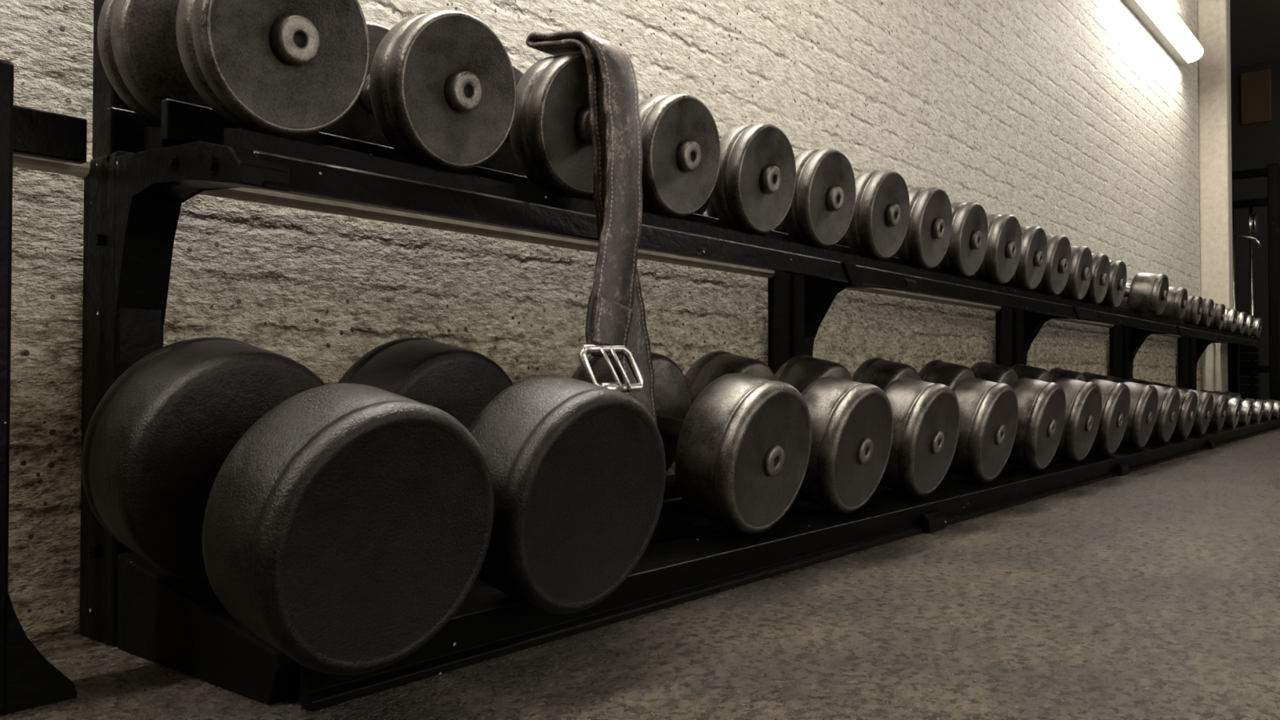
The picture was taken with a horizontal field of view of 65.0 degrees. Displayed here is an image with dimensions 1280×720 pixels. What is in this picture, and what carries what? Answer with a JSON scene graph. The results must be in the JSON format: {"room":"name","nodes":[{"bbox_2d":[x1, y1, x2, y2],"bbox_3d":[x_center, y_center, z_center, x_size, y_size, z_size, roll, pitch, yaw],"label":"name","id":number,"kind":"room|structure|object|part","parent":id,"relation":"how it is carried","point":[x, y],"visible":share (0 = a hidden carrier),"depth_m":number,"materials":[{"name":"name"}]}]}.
{"room":"gym","nodes":[
{"label":"gym","id":0,"kind":"room"},
{"bbox_2d":[0,0,1201,641],"bbox_3d":[0.302,-1.135,2.345,0.144,2.902,9.756,-1,-1,39],"label":"wall","id":1,"kind":"structure","parent":0,"point":[1071,119],"depth_m":1.99,"materials":[{"name":"brick"}]},
{"bbox_2d":[13,154,1181,337],"bbox_3d":[0.327,-0.186,2.215,0.023,0.023,9.612,-1,-1,39],"label":"trim","id":2,"kind":"structure","parent":1,"relation":"attached to","point":[253,195],"depth_m":1.45,"materials":[{"name":"paint"}]},
{"bbox_2d":[1123,0,1204,66],"bbox_3d":[2.579,-1.703,4.968,0.122,0.115,1.498,-1,-1,39],"label":"lamp","id":3,"kind":"object","parent":1,"relation":"attached to","point":[1158,16],"visible":1,"depth_m":5.04,"materials":[{"name":"white plastic"}]},
{"bbox_2d":[1197,0,1233,392],"bbox_3d":[3.434,-1.068,5.992,0.151,2.902,0.144,-1,-1,39],"label":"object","id":4,"kind":"structure","parent":1,"relation":"attached to","point":[1213,15],"depth_m":5.93,"materials":[{"name":"beige paint"}]},
{"bbox_2d":[0,428,1279,719],"bbox_3d":[2.539,0.359,2.339,5.616,0.086,12.600,-1,-1,39],"label":"floor","id":5,"kind":"structure","parent":0,"point":[1151,593],"depth_m":1.03,"materials":[{"name":"grey carpet"}]},
{"bbox_2d":[0,58,87,715],"bbox_3d":[-0.779,0.016,0.634,0.180,0.539,0.873,-1,-1,39],"label":"rack","id":6,"kind":"object","parent":5,"relation":"on","point":[28,680],"visible":1,"depth_m":0.82,"materials":[{"name":"black metal"}]},
{"bbox_3d":[-0.844,-0.230,0.690,0.014,0.045,0.873,-1,-1,39],"label":"rail","id":7,"kind":"part","parent":6,"relation":"part of","materials":[{"name":"black metal"}]},
{"bbox_2d":[79,0,1279,711],"bbox_3d":[1.529,-0.111,3.377,0.425,0.893,6.263,-1,-1,39],"label":"dumbbell rack","id":8,"kind":"object","parent":5,"relation":"on","point":[139,179],"visible":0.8,"depth_m":1.07,"materials":[{"name":"black metal"}]},
{"bbox_3d":[-0.561,-0.398,1.073,0.050,0.403,0.025,-1,-1,39],"label":"post","id":9,"kind":"part","parent":8,"relation":"part of","materials":[{"name":"black metal"}]},
{"bbox_3d":[1.413,-0.189,3.475,0.011,0.058,6.257,-1,-1,39],"label":"rail","id":10,"kind":"part","parent":8,"relation":"part of","materials":[{"name":"black metal"}]},
{"bbox_3d":[1.458,-0.181,3.448,0.040,0.030,6.228,-1,-1,39],"label":"cradle rail","id":11,"kind":"part","parent":8,"relation":"part of","materials":[{"name":"black metal"}]},
{"bbox_2d":[97,0,369,136],"bbox_3d":[-0.405,-0.313,1.000,0.243,0.204,0.177,-1,-1,40],"label":"dumbbell","id":12,"kind":"object","parent":8,"relation":"on","point":[289,68],"visible":0.96,"depth_m":0.95,"materials":[{"name":"metal"}]},
{"bbox_2d":[81,337,493,675],"bbox_3d":[-0.309,0.112,0.875,0.347,0.271,0.220,-1,-1,39],"label":"dumbbell","id":13,"kind":"object","parent":8,"relation":"on","point":[344,526],"visible":1,"depth_m":0.79,"materials":[{"name":"rubber"}]},
{"bbox_3d":[1.481,0.255,3.417,0.054,0.061,6.235,-1,-1,39],"label":"cradle rail","id":14,"kind":"part","parent":8,"relation":"part of","materials":[{"name":"black metal"}]},
{"bbox_2d":[320,9,516,169],"bbox_3d":[-0.274,-0.305,1.150,0.239,0.196,0.170,-1,-1,40],"label":"dumbbell","id":15,"kind":"object","parent":8,"relation":"on","point":[439,90],"visible":0.71,"depth_m":1.07,"materials":[{"name":"metal"}]},
{"bbox_3d":[-0.274,-0.305,1.150,0.109,0.047,0.047,11,6,39],"label":"handle","id":16,"kind":"part","parent":15,"relation":"part of","materials":[{"name":"metal"}]},
{"bbox_2d":[337,337,666,613],"bbox_3d":[-0.161,0.111,1.068,0.350,0.277,0.226,-1,-1,39],"label":"dumbbell","id":17,"kind":"object","parent":8,"relation":"on","point":[577,468],"visible":0.7,"depth_m":0.96,"materials":[{"name":"paint"}]},
{"bbox_2d":[477,53,593,195],"bbox_3d":[-0.146,-0.305,1.309,0.242,0.202,0.175,-1,-1,40],"label":"dumbbell","id":18,"kind":"object","parent":8,"relation":"on","point":[548,142],"visible":0.43,"depth_m":1.21,"materials":[{"name":"metal"}]},
{"bbox_3d":[-0.146,-0.305,1.309,0.109,0.047,0.047,11,6,39],"label":"handle","id":19,"kind":"part","parent":18,"relation":"part of","materials":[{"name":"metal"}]},
{"bbox_2d":[525,29,657,425],"bbox_3d":[-0.053,-0.144,1.244,0.143,0.523,0.189,-1,-1,39],"label":"belt","id":20,"kind":"object","parent":18,"relation":"hanging from","point":[615,326],"visible":0.94,"depth_m":1.20,"materials":[{"name":"brown leather"}]},
{"bbox_2d":[638,93,720,216],"bbox_3d":[-0.017,-0.300,1.469,0.240,0.198,0.171,-1,-1,40],"label":"dumbbell","id":21,"kind":"object","parent":8,"relation":"on","point":[681,146],"visible":0.41,"depth_m":1.39,"materials":[{"name":"metal"}]},
{"bbox_2d":[571,351,812,534],"bbox_3d":[0.063,0.108,1.469,0.347,0.268,0.217,-1,-1,39],"label":"dumbbell","id":22,"kind":"object","parent":8,"relation":"on","point":[740,452],"visible":0.63,"depth_m":1.35,"materials":[{"name":"metal"}]},
{"bbox_3d":[0.063,0.108,1.469,0.130,0.047,0.047,14,8,38],"label":"handle","id":23,"kind":"part","parent":22,"relation":"part of","materials":[{"name":"metal"}]},
{"bbox_3d":[1.504,-0.187,3.398,0.012,0.040,6.250,-1,-1,39],"label":"saddle rail","id":24,"kind":"part","parent":8,"relation":"part of","materials":[{"name":"black metal"}]},
{"bbox_3d":[1.579,-0.154,3.351,0.032,0.038,6.228,-1,-1,39],"label":"cradle rail","id":25,"kind":"part","parent":8,"relation":"part of","materials":[{"name":"black metal"}]},
{"bbox_2d":[693,123,795,233],"bbox_3d":[0.119,-0.298,1.637,0.241,0.200,0.173,-1,-1,40],"label":"dumbbell","id":26,"kind":"object","parent":8,"relation":"on","point":[753,190],"visible":0.45,"depth_m":1.55,"materials":[{"name":"metal"}]},
{"bbox_3d":[1.496,-0.145,3.417,0.144,0.043,6.228,-1,-1,39],"label":"shelf plate","id":27,"kind":"part","parent":8,"relation":"part of","materials":[{"name":"black paint"}]},
{"bbox_3d":[1.586,-0.128,3.344,0.087,0.035,6.228,-1,-1,39],"label":"rail","id":28,"kind":"part","parent":8,"relation":"part of","materials":[{"name":"black metal"}]},
{"bbox_2d":[706,148,855,247],"bbox_3d":[0.251,-0.294,1.801,0.240,0.198,0.171,-1,-1,40],"label":"dumbbell","id":29,"kind":"object","parent":8,"relation":"on","point":[820,212],"visible":0.49,"depth_m":1.72,"materials":[{"name":"metal"}]},
{"bbox_2d":[684,351,893,513],"bbox_3d":[0.235,0.114,1.681,0.344,0.263,0.213,-1,-1,39],"label":"dumbbell","id":30,"kind":"object","parent":8,"relation":"on","point":[852,421],"visible":0.52,"depth_m":1.57,"materials":[{"name":"metal"}]},
{"bbox_3d":[1.664,0.302,3.268,0.064,0.063,6.235,-1,-1,39],"label":"rail","id":31,"kind":"part","parent":8,"relation":"part of","materials":[{"name":"black metal"}]},
{"bbox_3d":[1.571,0.290,3.344,0.176,0.026,6.235,-1,-1,39],"label":"plate","id":32,"kind":"part","parent":8,"relation":"part of","materials":[{"name":"black paint"}]},
{"bbox_2d":[773,169,909,259],"bbox_3d":[0.395,-0.292,1.979,0.241,0.199,0.170,-1,-1,39],"label":"dumbbell","id":33,"kind":"object","parent":8,"relation":"on","point":[877,227],"visible":0.56,"depth_m":1.89,"materials":[{"name":"metal"}]},
{"bbox_3d":[0.377,-0.153,1.781,0.021,0.040,0.043,-1,-1,39],"label":"joint plate","id":34,"kind":"part","parent":8,"relation":"part of","materials":[{"name":"black paint"}]},
{"bbox_3d":[1.595,0.253,3.325,0.011,0.047,6.235,-1,-1,39],"label":"saddle rail","id":35,"kind":"part","parent":8,"relation":"part of","materials":[{"name":"black metal"}]},
{"bbox_2d":[774,355,959,497],"bbox_3d":[0.417,0.119,1.905,0.344,0.262,0.212,-1,-1,40],"label":"dumbbell","id":36,"kind":"object","parent":8,"relation":"on","point":[926,415],"visible":0.48,"depth_m":1.79,"materials":[{"name":"metal"}]},
{"bbox_2d":[835,186,952,269],"bbox_3d":[0.531,-0.288,2.148,0.240,0.198,0.169,-1,-1,38],"label":"dumbbell","id":37,"kind":"object","parent":8,"relation":"on","point":[925,244],"visible":0.32,"depth_m":2.06,"materials":[{"name":"metal"}]},
{"bbox_3d":[0.522,0.290,1.803,0.025,0.032,0.072,-1,-1,39],"label":"joint plate","id":38,"kind":"part","parent":8,"relation":"part of","materials":[{"name":"black paint"}]},
{"bbox_2d":[852,357,1018,482],"bbox_3d":[0.621,0.124,2.158,0.344,0.262,0.212,-1,-1,40],"label":"dumbbell","id":39,"kind":"object","parent":8,"relation":"on","point":[989,410],"visible":0.4,"depth_m":2.04,"materials":[{"name":"metal"}]},
{"bbox_2d":[892,202,987,276],"bbox_3d":[0.666,-0.284,2.315,0.239,0.196,0.167,-1,-1,39],"label":"dumbbell","id":40,"kind":"object","parent":8,"relation":"on","point":[964,255],"visible":0.33,"depth_m":2.23,"materials":[{"name":"metal"}]},
{"bbox_2d":[937,213,1021,284],"bbox_3d":[0.809,-0.282,2.492,0.240,0.198,0.171,-1,-1,40],"label":"dumbbell","id":41,"kind":"object","parent":8,"relation":"on","point":[1000,262],"visible":0.38,"depth_m":2.40,"materials":[{"name":"metal"}]},
{"bbox_2d":[918,360,1066,471],"bbox_3d":[0.834,0.129,2.422,0.344,0.262,0.210,-1,-1,38],"label":"dumbbell","id":42,"kind":"object","parent":8,"relation":"on","point":[1042,405],"visible":0.37,"depth_m":2.31,"materials":[{"name":"metal"}]},
{"bbox_2d":[974,226,1047,290],"bbox_3d":[0.941,-0.277,2.655,0.238,0.194,0.165,-1,-1,38],"label":"dumbbell","id":43,"kind":"object","parent":8,"relation":"on","point":[1030,268],"visible":0.42,"depth_m":2.57,"materials":[{"name":"metal"}]},
{"bbox_2d":[970,361,1102,462],"bbox_3d":[1.030,0.133,2.665,0.344,0.262,0.212,-1,-1,40],"label":"dumbbell","id":44,"kind":"object","parent":8,"relation":"on","point":[1083,399],"visible":0.48,"depth_m":2.55,"materials":[{"name":"metal"}]},
{"bbox_2d":[1033,234,1071,295],"bbox_3d":[1.073,-0.274,2.819,0.238,0.194,0.168,-1,-1,40],"label":"dumbbell","id":45,"kind":"object","parent":8,"relation":"on","point":[1054,280],"visible":0.36,"depth_m":2.73,"materials":[{"name":"metal"}]},
{"bbox_2d":[1010,364,1130,454],"bbox_3d":[1.221,0.139,2.902,0.342,0.259,0.208,-1,-1,39],"label":"dumbbell","id":46,"kind":"object","parent":8,"relation":"on","point":[1116,397],"visible":0.41,"depth_m":2.79,"materials":[{"name":"metal"}]},
{"bbox_2d":[1058,245,1092,300],"bbox_3d":[1.213,-0.267,2.991,0.234,0.186,0.158,-1,-1,38],"label":"dumbbell","id":47,"kind":"object","parent":8,"relation":"on","point":[1077,286],"visible":0.3,"depth_m":2.91,"materials":[{"name":"metal"}]},
{"bbox_3d":[1.249,-0.134,2.862,0.021,0.040,0.043,-1,-1,39],"label":"joint plate","id":48,"kind":"part","parent":8,"relation":"part of","materials":[{"name":"black paint"}]},
{"bbox_2d":[1080,253,1110,304],"bbox_3d":[1.337,-0.263,3.145,0.233,0.183,0.157,-1,-1,40],"label":"dumbbell","id":49,"kind":"object","parent":8,"relation":"on","point":[1100,279],"visible":0.34,"depth_m":3.06,"materials":[{"name":"metal"}]},
{"bbox_2d":[1048,367,1158,448],"bbox_3d":[1.443,0.148,3.175,0.338,0.250,0.201,-1,-1,39],"label":"dumbbell","id":50,"kind":"object","parent":8,"relation":"on","point":[1144,397],"visible":0.36,"depth_m":3.06,"materials":[{"name":"metal"}]},
{"bbox_2d":[1097,260,1126,307],"bbox_3d":[1.469,-0.259,3.308,0.232,0.181,0.155,-1,-1,40],"label":"dumbbell","id":51,"kind":"object","parent":8,"relation":"on","point":[1115,291],"visible":0.41,"depth_m":3.23,"materials":[{"name":"metal"}]},
{"bbox_3d":[1.363,0.309,2.845,0.025,0.032,0.072,-1,-1,39],"label":"joint plate","id":52,"kind":"part","parent":8,"relation":"part of","materials":[{"name":"black paint"}]},
{"bbox_2d":[1081,371,1180,443],"bbox_3d":[1.654,0.159,3.432,0.332,0.238,0.189,-1,-1,40],"label":"dumbbell","id":53,"kind":"object","parent":8,"relation":"on","point":[1169,399],"visible":0.41,"depth_m":3.31,"materials":[{"name":"metal"}]},
{"bbox_2d":[1123,272,1168,315],"bbox_3d":[1.731,-0.248,3.615,0.301,0.186,0.150,-1,-1,40],"label":"dumbbell","id":54,"kind":"object","parent":8,"relation":"on","point":[1148,293],"visible":0.49,"depth_m":3.51,"materials":[{"name":"metal"}]},
{"bbox_3d":[1.731,-0.248,3.615,0.098,0.047,0.047,11,6,39],"label":"handle","id":55,"kind":"part","parent":54,"relation":"part of","materials":[{"name":"metal"}]},
{"bbox_2d":[1108,376,1197,438],"bbox_3d":[1.848,0.171,3.669,0.325,0.225,0.175,-1,-1,39],"label":"dumbbell","id":56,"kind":"object","parent":8,"relation":"on","point":[1188,399],"visible":0.34,"depth_m":3.55,"materials":[{"name":"metal"}]},
{"bbox_2d":[1119,282,1187,319],"bbox_3d":[1.951,-0.232,3.890,0.298,0.163,0.126,-1,-1,40],"label":"dumbbell","id":57,"kind":"object","parent":8,"relation":"on","point":[1175,308],"visible":0.3,"depth_m":3.79,"materials":[{"name":"metal"}]},
{"bbox_2d":[1128,377,1213,435],"bbox_3d":[2.049,0.179,3.916,0.321,0.217,0.170,-1,-1,40],"label":"dumbbell","id":58,"kind":"object","parent":8,"relation":"on","point":[1205,400],"visible":0.26,"depth_m":3.80,"materials":[{"name":"metal"}]},
{"bbox_3d":[2.122,-0.114,3.943,0.021,0.040,0.043,-1,-1,39],"label":"joint plate","id":59,"kind":"part","parent":8,"relation":"part of","materials":[{"name":"black paint"}]},
{"bbox_2d":[1151,382,1228,431],"bbox_3d":[2.267,0.192,4.182,0.313,0.202,0.156,-1,-1,40],"label":"dumbbell","id":60,"kind":"object","parent":8,"relation":"on","point":[1220,402],"visible":0.38,"depth_m":4.07,"materials":[{"name":"metal"}]},
{"bbox_2d":[1182,295,1202,324],"bbox_3d":[2.307,-0.224,4.341,0.217,0.150,0.123,-1,-1,38],"label":"dumbbell","id":61,"kind":"object","parent":8,"relation":"on","point":[1193,310],"visible":0.44,"depth_m":4.26,"materials":[{"name":"metal"}]},
{"bbox_2d":[1181,303,1225,329],"bbox_3d":[2.655,-0.216,4.773,0.217,0.150,0.123,-1,-1,39],"label":"dumbbell","id":62,"kind":"object","parent":8,"relation":"on","point":[1219,313],"visible":0.43,"depth_m":4.69,"materials":[{"name":"metal"}]},
{"bbox_2d":[1195,298,1213,327],"bbox_3d":[2.465,-0.223,4.539,0.219,0.154,0.128,-1,-1,40],"label":"dumbbell","id":63,"kind":"object","parent":8,"relation":"on","point":[1207,311],"visible":0.34,"depth_m":4.46,"materials":[{"name":"metal"}]},
{"bbox_2d":[1170,385,1241,428],"bbox_3d":[2.487,0.206,4.449,0.305,0.186,0.137,-1,-1,40],"label":"dumbbell","id":64,"kind":"object","parent":8,"relation":"on","point":[1234,406],"visible":0.38,"depth_m":4.34,"materials":[{"name":"silver metal"}]},
{"bbox_3d":[2.213,0.328,3.899,0.025,0.032,0.072,-1,-1,39],"label":"joint plate","id":65,"kind":"part","parent":8,"relation":"part of","materials":[{"name":"black paint"}]},
{"bbox_2d":[1188,388,1253,425],"bbox_3d":[2.701,0.219,4.711,0.297,0.171,0.123,-1,-1,40],"label":"dumbbell","id":66,"kind":"object","parent":8,"relation":"on","point":[1246,408],"visible":0.34,"depth_m":4.60,"materials":[{"name":"silver metal"}]},
{"bbox_2d":[1220,307,1237,332],"bbox_3d":[2.871,-0.209,5.043,0.218,0.146,0.118,-1,-1,39],"label":"dumbbell","id":67,"kind":"object","parent":8,"relation":"on","point":[1230,318],"visible":0.37,"depth_m":4.96,"materials":[{"name":"silver metal"}]},
{"bbox_2d":[1200,389,1264,422],"bbox_3d":[2.928,0.228,4.989,0.293,0.162,0.114,-1,-1,39],"label":"dumbbell","id":68,"kind":"object","parent":8,"relation":"on","point":[1258,405],"visible":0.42,"depth_m":4.89,"materials":[{"name":"silver metal"}]},
{"bbox_2d":[1231,311,1246,334],"bbox_3d":[3.061,-0.205,5.278,0.218,0.146,0.120,-1,-1,40],"label":"dumbbell","id":69,"kind":"object","parent":8,"relation":"on","point":[1241,323],"visible":0.35,"depth_m":5.20,"materials":[{"name":"metal"}]},
{"bbox_2d":[1213,391,1274,420],"bbox_3d":[3.154,0.238,5.268,0.288,0.153,0.104,-1,-1,38],"label":"dumbbell","id":70,"kind":"object","parent":8,"relation":"on","point":[1268,405],"visible":0.38,"depth_m":5.17,"materials":[{"name":"silver metal"}]},
{"bbox_2d":[1238,314,1253,336],"bbox_3d":[3.210,-0.200,5.463,0.217,0.143,0.115,-1,-1,39],"label":"dumbbell","id":71,"kind":"object","parent":8,"relation":"on","point":[1250,318],"visible":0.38,"depth_m":5.38,"materials":[{"name":"silver metal"}]},
{"bbox_2d":[1224,391,1279,418],"bbox_3d":[3.360,0.246,5.521,0.285,0.147,0.099,-1,-1,40],"label":"dumbbell","id":72,"kind":"object","parent":8,"relation":"on","point":[1276,411],"visible":0.31,"depth_m":5.43,"materials":[{"name":"silver metal"}]},
{"bbox_2d":[1248,317,1262,337],"bbox_3d":[3.405,-0.194,5.705,0.217,0.140,0.114,-1,-1,40],"label":"dumbbell","id":73,"kind":"object","parent":8,"relation":"on","point":[1257,324],"visible":0.32,"depth_m":5.62,"materials":[{"name":"silver metal"}]},
{"bbox_2d":[1231,163,1279,417],"bbox_3d":[4.104,-0.458,6.875,0.504,1.714,0.432,-1,-1,39],"label":"cable machine","id":74,"kind":"object","parent":5,"relation":"on","point":[1252,368],"visible":0.58,"depth_m":6.74,"materials":[{"name":"black paint"}]},
{"bbox_3d":[4.076,-0.350,6.895,0.021,1.382,0.021,-1,-1,39],"label":"guide rod","id":75,"kind":"part","parent":74,"relation":"part of","materials":[{"name":"silver metal"}]},
{"bbox_3d":[4.160,-0.351,6.827,0.021,1.382,0.021,-1,-1,39],"label":"guide rod","id":76,"kind":"part","parent":74,"relation":"part of","materials":[{"name":"silver metal"}]},
{"bbox_2d":[1230,0,1279,67],"bbox_3d":[2.539,-2.621,2.393,5.616,0.072,12.600,-1,-1,39],"label":"ceiling","id":77,"kind":"structure","parent":0,"point":[1255,24],"depth_m":7.61,"materials":[{"name":"paint"}]},
{"bbox_2d":[1231,59,1279,399],"bbox_3d":[6.540,-1.044,7.325,5.616,2.902,0.144,-1,-1,39],"label":"wall","id":78,"kind":"structure","parent":0,"point":[1256,145],"depth_m":8.37,"materials":[{"name":"paint"}]},
{"bbox_2d":[1240,68,1271,125],"bbox_3d":[5.131,-2.188,8.363,0.216,0.432,0.043,-1,-1,39],"label":"notice board","id":79,"kind":"object","parent":78,"relation":"attached to","point":[1255,86],"visible":1,"depth_m":8.34,"materials":[{"name":"brown"}]}
]}

